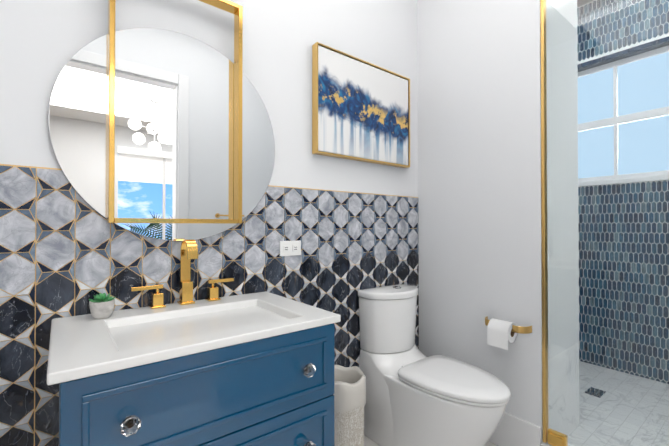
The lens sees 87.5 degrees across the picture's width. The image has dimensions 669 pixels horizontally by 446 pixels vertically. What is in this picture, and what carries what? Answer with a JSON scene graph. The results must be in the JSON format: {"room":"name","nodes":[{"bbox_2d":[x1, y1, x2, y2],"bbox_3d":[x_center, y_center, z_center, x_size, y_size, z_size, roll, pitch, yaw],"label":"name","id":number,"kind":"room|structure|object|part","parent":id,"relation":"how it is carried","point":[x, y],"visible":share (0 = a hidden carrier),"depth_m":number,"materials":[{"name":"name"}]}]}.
{"room":"bathroom","nodes":[
{"label":"bathroom","id":0,"kind":"room"},
{"bbox_2d":[0,0,417,196],"bbox_3d":[0.349,-0.336,2.243,4.260,3.050,0.150,0,-1,-38],"label":"wall","id":1,"kind":"structure","parent":0,"point":[42,42],"depth_m":1.64,"materials":[{"name":"white paint"}]},
{"bbox_2d":[48,0,274,240],"bbox_3d":[-0.584,-0.424,1.359,0.820,0.990,0.062,0,-1,-38],"label":"mirror","id":2,"kind":"object","parent":1,"relation":"attached to","point":[160,134],"visible":0.98,"depth_m":1.33,"materials":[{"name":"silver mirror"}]},
{"bbox_3d":[-0.591,-0.459,1.348,0.475,0.920,0.053,0,-1,-38],"label":"frame","id":3,"kind":"part","parent":2,"relation":"part of","materials":[{"name":"gold metal"}]},
{"bbox_2d":[0,164,418,445],"bbox_3d":[-0.304,0.504,1.622,2.174,1.359,0.008,0,-1,-38],"label":"wall tiles","id":4,"kind":"structure","parent":1,"relation":"attached to","point":[66,250],"depth_m":1.31,"materials":[{"name":"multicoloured tile"}]},
{"bbox_2d":[280,240,300,255],"bbox_3d":[-0.211,0.122,1.686,0.116,0.072,0.010,0,-1,-38],"label":"electrical outlet","id":5,"kind":"object","parent":4,"relation":"attached to","point":[290,248],"visible":1,"depth_m":1.68,"materials":[{"name":"white plastic"}]},
{"bbox_2d":[312,42,409,167],"bbox_3d":[0.180,-0.628,1.986,0.715,0.555,0.044,0,-1,-38],"label":"picture","id":6,"kind":"object","parent":1,"relation":"attached to","point":[360,110],"visible":1,"depth_m":1.93,"materials":[{"name":"multicoloured paper"}]},
{"bbox_2d":[417,0,578,442],"bbox_3d":[0.983,-0.337,2.169,0.515,3.050,0.750,0,-1,-38],"label":"wall","id":7,"kind":"structure","parent":0,"point":[479,142],"depth_m":1.95,"materials":[{"name":"white paint"}]},
{"bbox_2d":[485,316,531,349],"bbox_3d":[0.868,0.564,1.798,0.113,0.125,0.235,0,-1,-38],"label":"toilet paper holder","id":8,"kind":"object","parent":7,"relation":"attached to","point":[501,333],"visible":1,"depth_m":1.76,"materials":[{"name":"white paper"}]},
{"bbox_2d":[488,412,541,445],"bbox_3d":[0.777,1.092,1.989,0.015,0.190,0.737,0,-1,-38],"label":"baseboard","id":9,"kind":"structure","parent":7,"relation":"attached to","point":[511,430],"depth_m":1.78,"materials":[{"name":"white"}]},
{"bbox_2d":[540,0,567,445],"bbox_3d":[1.057,-0.105,1.684,0.035,2.342,0.099,0,-1,-38],"label":"rail","id":10,"kind":"object","parent":7,"relation":"attached to","point":[553,437],"visible":0.85,"depth_m":1.71,"materials":[{"name":"gold metal"}]},
{"bbox_2d":[541,441,574,445],"bbox_3d":[1.399,1.123,1.275,0.120,0.115,1.150,0,-1,-38],"label":"sill","id":11,"kind":"structure","parent":7,"relation":"attached to","point":[544,444],"depth_m":1.69,"materials":[{"name":"stone"}]},
{"bbox_2d":[545,0,668,445],"bbox_3d":[1.380,-0.107,1.273,0.010,2.325,1.114,0,-1,-38],"label":"glass wall","id":12,"kind":"structure","parent":11,"relation":"on","point":[603,222],"depth_m":1.52,"materials":[{"name":"clear glass"}]},
{"bbox_2d":[546,0,578,358],"bbox_3d":[1.230,-0.589,1.887,0.473,2.549,0.004,0,-1,-38],"label":"glass panel","id":13,"kind":"object","parent":7,"relation":"attached to","point":[568,93],"depth_m":1.88,"materials":[{"name":"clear glass"}]},
{"bbox_2d":[364,361,668,445],"bbox_3d":[0.973,1.222,1.436,4.260,0.120,2.170,0,-1,-38],"label":"floor","id":14,"kind":"structure","parent":0,"point":[652,418],"depth_m":2.16,"materials":[{"name":"tile"}]},
{"bbox_2d":[47,292,340,445],"bbox_3d":[-0.437,0.744,1.139,0.768,0.870,0.576,0,-1,-38],"label":"bathroom vanity","id":15,"kind":"object","parent":14,"relation":"on","point":[253,369],"visible":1,"depth_m":0.96,"materials":[{"name":"blue paint"}]},
{"bbox_2d":[89,293,114,318],"bbox_3d":[-0.759,0.269,1.144,0.074,0.079,0.075,0,-1,-38],"label":"plant","id":16,"kind":"object","parent":15,"relation":"on","point":[101,305],"visible":1,"depth_m":1.12,"materials":[{"name":"concrete"}]},
{"bbox_2d":[131,239,233,308],"bbox_3d":[-0.554,0.186,1.329,0.374,0.248,0.111,0,-1,-38],"label":"faucet","id":17,"kind":"object","parent":15,"relation":"on","point":[189,251],"visible":1,"depth_m":1.34,"materials":[{"name":"gold metal"}]},
{"bbox_3d":[-0.677,0.269,1.270,0.109,0.082,0.048,0,-1,-38],"label":"handle","id":18,"kind":"part","parent":17,"relation":"part of","materials":[{"name":"gold metal"}]},
{"bbox_3d":[-0.469,0.270,1.433,0.109,0.082,0.048,0,-1,-38],"label":"handle","id":19,"kind":"part","parent":17,"relation":"part of","materials":[{"name":"gold metal"}]},
{"bbox_3d":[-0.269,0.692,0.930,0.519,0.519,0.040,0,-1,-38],"label":"knob","id":20,"kind":"part","parent":15,"relation":"part of","materials":[{"name":"clear glass"}]},
{"bbox_2d":[333,365,365,445],"bbox_3d":[0.045,0.952,1.689,0.216,0.462,0.217,0,-1,-38],"label":"bin","id":21,"kind":"object","parent":14,"relation":"on","point":[349,394],"visible":0.6,"depth_m":1.60,"materials":[{"name":"ceramic"}]},
{"bbox_2d":[358,283,510,445],"bbox_3d":[0.510,0.774,1.777,0.388,0.822,0.741,0,-1,-38],"label":"toilet","id":22,"kind":"object","parent":14,"relation":"on","point":[415,396],"visible":0.96,"depth_m":1.74,"materials":[{"name":"white ceramic"}]},
{"bbox_3d":[0.345,0.393,1.990,0.388,0.036,0.207,0,-1,-38],"label":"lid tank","id":23,"kind":"part","parent":22,"relation":"part of","materials":[{"name":"white ceramic"}]},
{"bbox_3d":[0.343,0.560,1.992,0.376,0.290,0.200,0,-1,-38],"label":"tank","id":24,"kind":"part","parent":22,"relation":"part of","materials":[{"name":"white ceramic"}]},
{"bbox_3d":[0.588,0.743,1.679,0.382,0.033,0.491,0,-1,-38],"label":"lid","id":25,"kind":"part","parent":22,"relation":"part of","materials":[{"name":"white"}]},
{"bbox_3d":[0.588,0.769,1.679,0.377,0.013,0.481,0,-1,-38],"label":"seat","id":26,"kind":"part","parent":22,"relation":"part of","materials":[{"name":"white plastic"}]},
{"bbox_2d":[585,387,605,397],"bbox_3d":[1.798,1.168,2.409,0.140,0.004,0.090,0,-1,-38],"label":"shower drain","id":27,"kind":"object","parent":14,"relation":"on","point":[593,391],"depth_m":2.40,"materials":[{"name":"silver metal"}]},
{"bbox_2d":[577,0,591,6],"bbox_3d":[1.887,-1.912,2.181,1.935,0.100,2.170,0,-1,-38],"label":"ceiling","id":28,"kind":"structure","parent":0,"point":[578,4],"depth_m":2.95,"materials":[{"name":"white paint"}]},
{"bbox_2d":[577,0,668,383],"bbox_3d":[2.576,-0.333,2.614,0.300,3.050,2.020,0,-1,-38],"label":"wall","id":29,"kind":"structure","parent":0,"point":[663,35],"depth_m":2.75,"materials":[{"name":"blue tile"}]},
{"bbox_2d":[578,37,668,186],"bbox_3d":[2.269,-0.836,2.835,0.127,1.050,0.810,0,-1,-38],"label":"shower window","id":30,"kind":"structure","parent":29,"relation":"in","point":[627,132],"depth_m":2.81,"materials":[{"name":"white"}]}
]}

